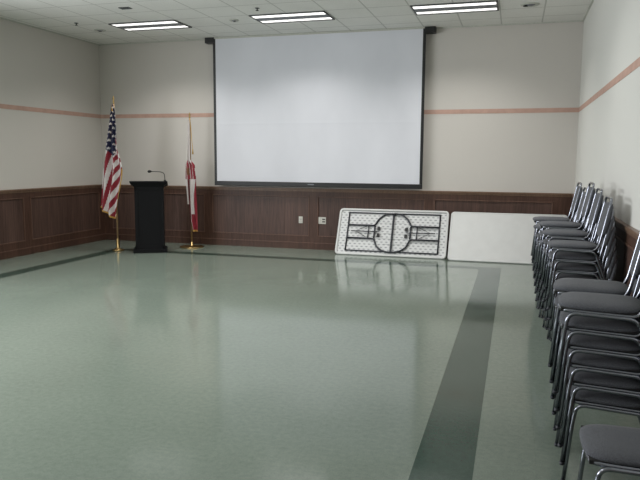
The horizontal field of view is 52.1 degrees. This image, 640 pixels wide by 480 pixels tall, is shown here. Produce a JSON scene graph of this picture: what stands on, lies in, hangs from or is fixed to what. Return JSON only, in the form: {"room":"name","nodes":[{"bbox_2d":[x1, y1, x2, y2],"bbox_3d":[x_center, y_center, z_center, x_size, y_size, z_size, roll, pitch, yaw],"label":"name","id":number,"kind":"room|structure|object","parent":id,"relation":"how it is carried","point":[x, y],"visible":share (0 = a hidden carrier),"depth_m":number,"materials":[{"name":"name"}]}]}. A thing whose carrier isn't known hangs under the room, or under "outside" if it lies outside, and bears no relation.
{"room":"community hall","nodes":[
{"label":"community hall","id":0,"kind":"room"},
{"bbox_2d":[0,19,102,189],"bbox_3d":[-6.579,-1.021,5.714,0.120,3.830,15.360,2,7,16],"label":"wall","id":1,"kind":"structure","parent":0,"point":[39,68],"depth_m":11.46,"materials":[{"name":"beige paint"}]},
{"bbox_2d":[0,104,100,117],"bbox_3d":[-6.516,-1.547,5.631,0.004,0.073,15.360,2,7,16],"label":"trim","id":2,"kind":"structure","parent":1,"relation":"attached to","point":[3,106],"depth_m":11.45,"materials":[{"name":"pink paint"}]},
{"bbox_2d":[0,184,101,193],"bbox_3d":[-6.505,-0.194,5.793,0.045,0.060,15.360,2,7,16],"label":"trim","id":3,"kind":"structure","parent":1,"relation":"attached to","point":[98,185],"depth_m":11.52,"materials":[{"name":"brown wood"}]},
{"bbox_2d":[0,187,104,251],"bbox_3d":[-6.516,0.339,5.862,0.030,1.095,15.360,2,7,16],"label":"wainscoting","id":4,"kind":"structure","parent":1,"relation":"attached to","point":[27,219],"depth_m":11.58,"materials":[{"name":"brown wood"}]},
{"bbox_2d":[0,233,105,259],"bbox_3d":[-6.517,0.821,5.921,0.034,0.125,15.360,2,7,16],"label":"baseboard","id":5,"kind":"structure","parent":1,"relation":"attached to","point":[62,244],"depth_m":11.61,"materials":[{"name":"brown wood"}]},
{"bbox_2d":[0,0,593,45],"bbox_3d":[-2.277,-2.728,4.216,8.830,0.018,15.360,2,7,16],"label":"trim","id":6,"kind":"structure","parent":1,"relation":"attached to","point":[592,1],"depth_m":10.80,"materials":[{"name":"white metal"}]},
{"bbox_2d":[0,0,591,43],"bbox_3d":[-2.277,-2.786,4.209,9.070,0.100,15.600,2,7,16],"label":"ceiling","id":7,"kind":"structure","parent":0,"point":[207,18],"depth_m":10.01,"materials":[{"name":"tile"}]},
{"bbox_2d":[94,29,105,31],"bbox_3d":[-3.800,-3.613,11.302,0.200,0.028,0.200,2,7,16],"label":"ceiling sensor","id":8,"kind":"object","parent":7,"relation":"attached to","point":[97,30],"visible":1,"depth_m":11.27,"materials":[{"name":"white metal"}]},
{"bbox_2d":[108,20,191,30],"bbox_3d":[-2.815,-3.560,10.871,1.210,0.016,0.600,2,7,16],"label":"recessed light","id":9,"kind":"object","parent":7,"relation":"in","point":[162,24],"visible":1,"depth_m":10.82,"materials":[{"name":"white plastic"}]},
{"bbox_2d":[249,11,334,23],"bbox_3d":[-0.430,-3.457,10.169,1.210,0.016,0.600,2,7,16],"label":"recessed light","id":10,"kind":"object","parent":7,"relation":"in","point":[312,15],"visible":1,"depth_m":10.13,"materials":[{"name":"white plastic"}]},
{"bbox_2d":[410,0,498,14],"bbox_3d":[1.955,-3.354,9.467,1.210,0.016,0.600,2,7,16],"label":"recessed light","id":11,"kind":"object","parent":7,"relation":"in","point":[478,6],"visible":1,"depth_m":9.43,"materials":[{"name":"white plastic"}]},
{"bbox_2d":[520,2,539,6],"bbox_3d":[2.966,-3.313,9.238,0.260,0.028,0.260,2,7,16],"label":"ceiling speaker","id":12,"kind":"object","parent":7,"relation":"attached to","point":[528,4],"visible":1,"depth_m":9.19,"materials":[{"name":"white metal"}]},
{"bbox_2d":[0,240,639,479],"bbox_3d":[-2.302,1.114,4.694,9.070,0.100,15.600,2,7,16],"label":"floor","id":13,"kind":"structure","parent":0,"point":[209,362],"depth_m":5.20,"materials":[{"name":"tile"}]},
{"bbox_2d":[112,96,123,250],"bbox_3d":[-3.591,-1.162,11.502,0.200,2.720,0.200,2,7,16],"label":"flag pole","id":14,"kind":"object","parent":13,"relation":"on","point":[118,248],"visible":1,"depth_m":11.61,"materials":[{"name":"gold metal"}]},
{"bbox_2d":[101,104,122,218],"bbox_3d":[-3.669,-1.359,11.454,0.520,1.999,0.113,3,7,18],"label":"flag","id":15,"kind":"object","parent":14,"relation":"hanging from","point":[112,170],"visible":1,"depth_m":11.46,"materials":[{"name":"multicoloured fabric"}]},
{"bbox_2d":[129,181,167,252],"bbox_3d":[-2.994,-0.419,11.517,0.632,1.250,0.515,-1,7,-12],"label":"lectern","id":16,"kind":"object","parent":13,"relation":"on","point":[148,195],"visible":1,"depth_m":11.33,"materials":[{"name":"black laminate"}]},
{"bbox_2d":[147,170,165,180],"bbox_3d":[-2.807,-1.106,11.262,0.312,0.196,0.048,-1,7,-12],"label":"microphone","id":17,"kind":"object","parent":16,"relation":"on","point":[148,171],"visible":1,"depth_m":11.24,"materials":[{"name":"black metal"}]},
{"bbox_2d":[180,112,203,248],"bbox_3d":[-2.376,-1.096,12.024,0.450,2.475,0.450,2,7,16],"label":"flag pole","id":18,"kind":"object","parent":13,"relation":"on","point":[191,246],"visible":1,"depth_m":11.98,"materials":[{"name":"gold metal"}]},
{"bbox_2d":[186,120,197,231],"bbox_3d":[-2.357,-1.166,11.962,0.246,2.030,0.079,3,8,22],"label":"flag","id":19,"kind":"object","parent":18,"relation":"hanging from","point":[190,167],"visible":1,"depth_m":11.99,"materials":[{"name":"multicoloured fabric"}]},
{"bbox_2d":[335,208,448,258],"bbox_3d":[1.233,-0.119,11.285,1.915,0.790,0.437,2,7,16],"label":"folding table","id":20,"kind":"object","parent":13,"relation":"on","point":[367,232],"visible":1,"depth_m":11.26,"materials":[{"name":"white plastic"}]},
{"bbox_2d":[448,212,567,264],"bbox_3d":[3.057,-0.032,10.683,1.860,0.776,0.507,2,7,16],"label":"folding table","id":21,"kind":"object","parent":13,"relation":"on","point":[473,236],"visible":0.71,"depth_m":10.73,"materials":[{"name":"white plastic"}]},
{"bbox_2d":[549,256,617,339],"bbox_3d":[2.315,0.524,5.733,0.537,0.872,0.421,2,7,16],"label":"chair","id":22,"kind":"object","parent":13,"relation":"on","point":[613,273],"visible":0.09,"depth_m":5.45,"materials":[{"name":"grey metal"}]},
{"bbox_2d":[548,245,616,340],"bbox_3d":[2.306,0.430,5.727,0.537,0.872,0.422,2,7,16],"label":"chair","id":23,"kind":"object","parent":22,"relation":"on","point":[608,272],"visible":0.11,"depth_m":5.46,"materials":[{"name":"grey metal"}]},
{"bbox_2d":[547,235,615,330],"bbox_3d":[2.294,0.336,5.718,0.537,0.872,0.422,2,7,16],"label":"chair","id":24,"kind":"object","parent":23,"relation":"on","point":[607,261],"visible":0.27,"depth_m":5.60,"materials":[{"name":"grey metal"}]},
{"bbox_2d":[546,221,615,319],"bbox_3d":[2.285,0.243,5.709,0.537,0.872,0.421,2,7,16],"label":"chair","id":25,"kind":"object","parent":24,"relation":"on","point":[567,268],"visible":0.55,"depth_m":5.55,"materials":[{"name":"grey metal"}]},
{"bbox_2d":[545,209,614,308],"bbox_3d":[2.273,0.149,5.700,0.537,0.872,0.421,2,7,16],"label":"chair","id":26,"kind":"object","parent":25,"relation":"on","point":[561,256],"visible":0.62,"depth_m":5.54,"materials":[{"name":"grey metal"}]},
{"bbox_2d":[544,196,613,297],"bbox_3d":[2.260,0.055,5.692,0.537,0.872,0.422,2,7,16],"label":"chair","id":27,"kind":"object","parent":26,"relation":"on","point":[607,208],"visible":0.9,"depth_m":5.56,"materials":[{"name":"grey metal"}]},
{"bbox_2d":[554,417,639,446],"bbox_3d":[1.690,0.756,3.833,0.537,0.872,0.422,3,8,23],"label":"chair","id":28,"kind":"object","parent":13,"relation":"on","point":[558,431],"visible":0.02,"depth_m":3.79,"materials":[{"name":"grey metal"}]},
{"bbox_2d":[553,412,557,430],"bbox_3d":[1.677,0.663,3.823,0.537,0.872,0.422,3,8,23],"label":"chair","id":29,"kind":"object","parent":28,"relation":"on","point":[556,414],"visible":0.02,"depth_m":3.78,"materials":[{"name":"grey metal"}]},
{"bbox_2d":[552,330,561,414],"bbox_3d":[1.669,0.569,3.817,0.537,0.872,0.422,3,8,23],"label":"chair","id":30,"kind":"object","parent":29,"relation":"on","point":[553,411],"visible":0.04,"depth_m":3.78,"materials":[{"name":"black metal"}]},
{"bbox_2d":[550,294,639,398],"bbox_3d":[1.657,0.475,3.806,0.537,0.872,0.422,3,8,23],"label":"chair","id":31,"kind":"object","parent":30,"relation":"on","point":[552,396],"visible":0.07,"depth_m":3.76,"materials":[{"name":"grey metal"}]},
{"bbox_2d":[549,275,639,382],"bbox_3d":[1.647,0.382,3.796,0.537,0.872,0.422,3,8,23],"label":"chair","id":32,"kind":"object","parent":31,"relation":"on","point":[636,286],"visible":0.15,"depth_m":3.72,"materials":[{"name":"grey metal"}]},
{"bbox_2d":[548,232,639,366],"bbox_3d":[1.636,0.288,3.789,0.537,0.872,0.422,3,8,23],"label":"chair","id":33,"kind":"object","parent":32,"relation":"on","point":[562,285],"visible":0.7,"depth_m":3.72,"materials":[{"name":"grey fabric"}]},
{"bbox_2d":[560,384,639,479],"bbox_3d":[1.567,0.808,3.411,0.537,0.872,0.422,3,8,22],"label":"chair","id":34,"kind":"object","parent":13,"relation":"on","point":[626,405],"visible":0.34,"depth_m":3.29,"materials":[{"name":"grey fabric"}]},
{"bbox_2d":[559,367,639,464],"bbox_3d":[1.557,0.714,3.402,0.537,0.872,0.422,3,8,22],"label":"chair","id":35,"kind":"object","parent":34,"relation":"on","point":[609,384],"visible":0.43,"depth_m":3.28,"materials":[{"name":"grey fabric"}]},
{"bbox_2d":[557,349,639,447],"bbox_3d":[1.546,0.620,3.395,0.537,0.872,0.422,3,8,22],"label":"chair","id":36,"kind":"object","parent":35,"relation":"on","point":[620,367],"visible":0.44,"depth_m":3.27,"materials":[{"name":"grey fabric"}]},
{"bbox_2d":[556,329,639,429],"bbox_3d":[1.533,0.526,3.388,0.537,0.872,0.422,3,8,22],"label":"chair","id":37,"kind":"object","parent":36,"relation":"on","point":[617,348],"visible":0.5,"depth_m":3.27,"materials":[{"name":"grey fabric"}]},
{"bbox_2d":[554,311,639,411],"bbox_3d":[1.522,0.433,3.380,0.537,0.872,0.422,3,8,22],"label":"chair","id":38,"kind":"object","parent":37,"relation":"on","point":[598,327],"visible":0.55,"depth_m":3.26,"materials":[{"name":"grey fabric"}]},
{"bbox_2d":[552,288,639,393],"bbox_3d":[1.511,0.339,3.370,0.537,0.872,0.422,3,8,22],"label":"chair","id":39,"kind":"object","parent":38,"relation":"on","point":[585,304],"visible":0.99,"depth_m":3.28,"materials":[{"name":"grey fabric"}]},
{"bbox_2d":[577,424,639,479],"bbox_3d":[1.383,0.888,2.758,0.537,0.872,0.421,2,7,16],"label":"chair","id":40,"kind":"object","parent":13,"relation":"on","point":[616,449],"visible":1,"depth_m":2.72,"materials":[{"name":"grey fabric"}]},
{"bbox_3d":[2.420,0.474,6.144,0.536,0.872,0.421,2,7,16],"label":"chair","id":41,"kind":"object","parent":13,"relation":"on","visible":0},
{"bbox_2d":[544,311,548,329],"bbox_3d":[2.407,0.387,6.137,0.537,0.872,0.421,2,7,16],"label":"chair","id":42,"kind":"object","parent":41,"relation":"on","point":[547,323],"visible":0.03,"depth_m":6.06,"materials":[{"name":"grey metal"}]},
{"bbox_2d":[543,263,597,320],"bbox_3d":[2.397,0.299,6.129,0.537,0.872,0.421,2,7,16],"label":"chair","id":43,"kind":"object","parent":42,"relation":"on","point":[546,314],"visible":0.05,"depth_m":6.05,"materials":[{"name":"grey metal"}]},
{"bbox_2d":[542,250,597,310],"bbox_3d":[2.388,0.212,6.122,0.537,0.872,0.422,2,7,16],"label":"chair","id":44,"kind":"object","parent":43,"relation":"on","point":[546,301],"visible":0.08,"depth_m":6.04,"materials":[{"name":"grey metal"}]},
{"bbox_2d":[541,235,597,301],"bbox_3d":[2.374,0.125,6.115,0.537,0.872,0.421,2,7,16],"label":"chair","id":45,"kind":"object","parent":44,"relation":"on","point":[590,236],"visible":0.1,"depth_m":6.04,"materials":[{"name":"grey metal"}]},
{"bbox_2d":[540,199,603,292],"bbox_3d":[2.365,0.038,6.109,0.537,0.872,0.421,2,7,16],"label":"chair","id":46,"kind":"object","parent":45,"relation":"on","point":[545,241],"visible":0.27,"depth_m":6.01,"materials":[{"name":"grey metal"}]},
{"bbox_2d":[540,188,603,282],"bbox_3d":[2.354,-0.049,6.099,0.537,0.872,0.421,2,7,16],"label":"chair","id":47,"kind":"object","parent":46,"relation":"on","point":[563,234],"visible":0.87,"depth_m":5.97,"materials":[{"name":"grey metal"}]},
{"bbox_3d":[2.522,0.422,6.562,0.536,0.872,0.422,2,7,16],"label":"chair","id":48,"kind":"object","parent":13,"relation":"on","visible":0},
{"bbox_3d":[2.510,0.328,6.557,0.537,0.872,0.422,2,7,16],"label":"chair","id":49,"kind":"object","parent":48,"relation":"on","visible":0},
{"bbox_2d":[539,290,542,308],"bbox_3d":[2.498,0.234,6.548,0.537,0.872,0.422,2,7,16],"label":"chair","id":50,"kind":"object","parent":49,"relation":"on","point":[541,307],"visible":0.03,"depth_m":6.47,"materials":[{"name":"grey metal"}]},
{"bbox_2d":[538,239,588,298],"bbox_3d":[2.487,0.141,6.541,0.537,0.872,0.422,2,7,16],"label":"chair","id":51,"kind":"object","parent":50,"relation":"on","point":[540,297],"visible":0.06,"depth_m":6.46,"materials":[{"name":"grey metal"}]},
{"bbox_2d":[538,226,588,289],"bbox_3d":[2.478,0.047,6.532,0.537,0.872,0.421,2,7,16],"label":"chair","id":52,"kind":"object","parent":51,"relation":"on","point":[583,226],"visible":0.09,"depth_m":6.46,"materials":[{"name":"grey metal"}]},
{"bbox_2d":[537,212,589,280],"bbox_3d":[2.468,-0.047,6.522,0.537,0.872,0.422,2,7,16],"label":"chair","id":53,"kind":"object","parent":52,"relation":"on","point":[584,225],"visible":0.21,"depth_m":6.44,"materials":[{"name":"grey metal"}]},
{"bbox_2d":[536,182,594,270],"bbox_3d":[2.456,-0.141,6.515,0.537,0.872,0.421,2,7,16],"label":"chair","id":54,"kind":"object","parent":53,"relation":"on","point":[590,192],"visible":0.83,"depth_m":6.39,"materials":[{"name":"grey metal"}]},
{"bbox_2d":[99,22,583,192],"bbox_3d":[-0.083,-1.738,11.816,9.070,3.830,0.120,2,7,16],"label":"wall","id":55,"kind":"structure","parent":0,"point":[527,65],"depth_m":10.98,"materials":[{"name":"beige paint"}]},
{"bbox_2d":[106,233,447,255],"bbox_3d":[-0.117,0.110,11.971,8.830,0.125,0.034,2,7,16],"label":"baseboard","id":56,"kind":"structure","parent":55,"relation":"attached to","point":[126,237],"depth_m":12.37,"materials":[{"name":"brown wood"}]},
{"bbox_2d":[205,26,436,188],"bbox_3d":[-0.090,-2.286,11.595,4.185,2.683,0.156,2,7,16],"label":"projection screen","id":57,"kind":"object","parent":55,"relation":"attached to","point":[341,109],"visible":1,"depth_m":11.50,"materials":[{"name":"fabric"}]},
{"bbox_2d":[318,217,325,223],"bbox_3d":[0.030,-0.353,11.869,0.160,0.124,0.009,2,7,16],"label":"wall outlet","id":58,"kind":"object","parent":55,"relation":"attached to","point":[321,220],"visible":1,"depth_m":11.87,"materials":[{"name":"beige plastic"}]},
{"bbox_2d":[105,188,572,248],"bbox_3d":[-0.113,-0.372,11.913,8.830,1.095,0.030,2,7,16],"label":"wainscoting","id":59,"kind":"structure","parent":55,"relation":"attached to","point":[222,214],"depth_m":12.06,"materials":[{"name":"brown wood"}]},
{"bbox_2d":[101,108,578,117],"bbox_3d":[-0.097,-2.259,11.691,8.830,0.073,0.004,2,7,16],"label":"trim","id":60,"kind":"structure","parent":55,"relation":"attached to","point":[517,110],"depth_m":10.98,"materials":[{"name":"pink paint"}]},
{"bbox_2d":[120,185,571,196],"bbox_3d":[-0.112,-0.904,11.839,8.830,0.060,0.045,2,7,16],"label":"trim","id":61,"kind":"structure","parent":55,"relation":"attached to","point":[121,186],"depth_m":11.51,"materials":[{"name":"brown wood"}]},
{"bbox_2d":[574,0,639,230],"bbox_3d":[2.000,-0.652,3.189,0.120,3.830,15.360,2,7,16],"label":"wall","id":62,"kind":"structure","parent":0,"point":[608,138],"depth_m":6.78,"materials":[{"name":"beige paint"}]},
{"bbox_2d":[572,221,636,295],"bbox_3d":[1.919,0.702,3.379,0.030,1.095,15.360,2,7,16],"label":"trim","id":63,"kind":"structure","parent":62,"relation":"attached to","point":[625,243],"depth_m":5.59,"materials":[{"name":"brown wood"}]},
{"bbox_2d":[572,193,639,239],"bbox_3d":[1.915,0.168,3.315,0.045,0.060,15.360,2,7,16],"label":"trim","id":64,"kind":"structure","parent":62,"relation":"attached to","point":[628,229],"depth_m":5.37,"materials":[{"name":"brown wood"}]},
{"bbox_2d":[579,57,639,111],"bbox_3d":[1.944,-1.183,3.141,0.004,0.073,15.360,2,7,16],"label":"trim","id":65,"kind":"structure","parent":62,"relation":"attached to","point":[636,63],"depth_m":6.65,"materials":[{"name":"pink paint"}]},
{"bbox_3d":[2.601,0.173,6.963,0.537,0.872,0.422,2,7,16],"label":"chair","id":66,"kind":"object","parent":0,"visible":0},
{"bbox_2d":[535,229,582,289],"bbox_3d":[2.588,0.075,6.955,0.537,0.872,0.422,2,7,16],"label":"chair","id":67,"kind":"object","parent":66,"relation":"on","point":[536,281],"visible":0.1,"depth_m":6.88,"materials":[{"name":"grey metal"}]},
{"bbox_2d":[534,220,582,279],"bbox_3d":[2.580,-0.024,6.946,0.537,0.872,0.421,2,7,16],"label":"chair","id":68,"kind":"object","parent":67,"relation":"on","point":[538,234],"visible":0.16,"depth_m":6.87,"materials":[{"name":"black metal"}]},
{"bbox_2d":[534,187,586,270],"bbox_3d":[2.569,-0.122,6.934,0.537,0.872,0.421,2,7,16],"label":"chair","id":69,"kind":"object","parent":68,"relation":"on","point":[582,198],"visible":0.34,"depth_m":6.90,"materials":[{"name":"grey metal"}]},
{"bbox_3d":[2.691,-0.037,7.365,0.536,0.872,0.421,2,7,16],"label":"chair","id":70,"kind":"object","parent":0,"visible":0},
{"bbox_2d":[531,194,581,268],"bbox_3d":[2.682,-0.127,7.360,0.537,0.872,0.422,2,7,16],"label":"chair","id":71,"kind":"object","parent":70,"relation":"on","point":[573,219],"visible":0.2,"depth_m":7.27,"materials":[{"name":"grey metal"}]},
{"bbox_2d":[531,182,582,260],"bbox_3d":[2.670,-0.216,7.351,0.537,0.872,0.422,2,7,16],"label":"chair","id":72,"kind":"object","parent":71,"relation":"on","point":[577,195],"visible":0.73,"depth_m":7.24,"materials":[{"name":"grey metal"}]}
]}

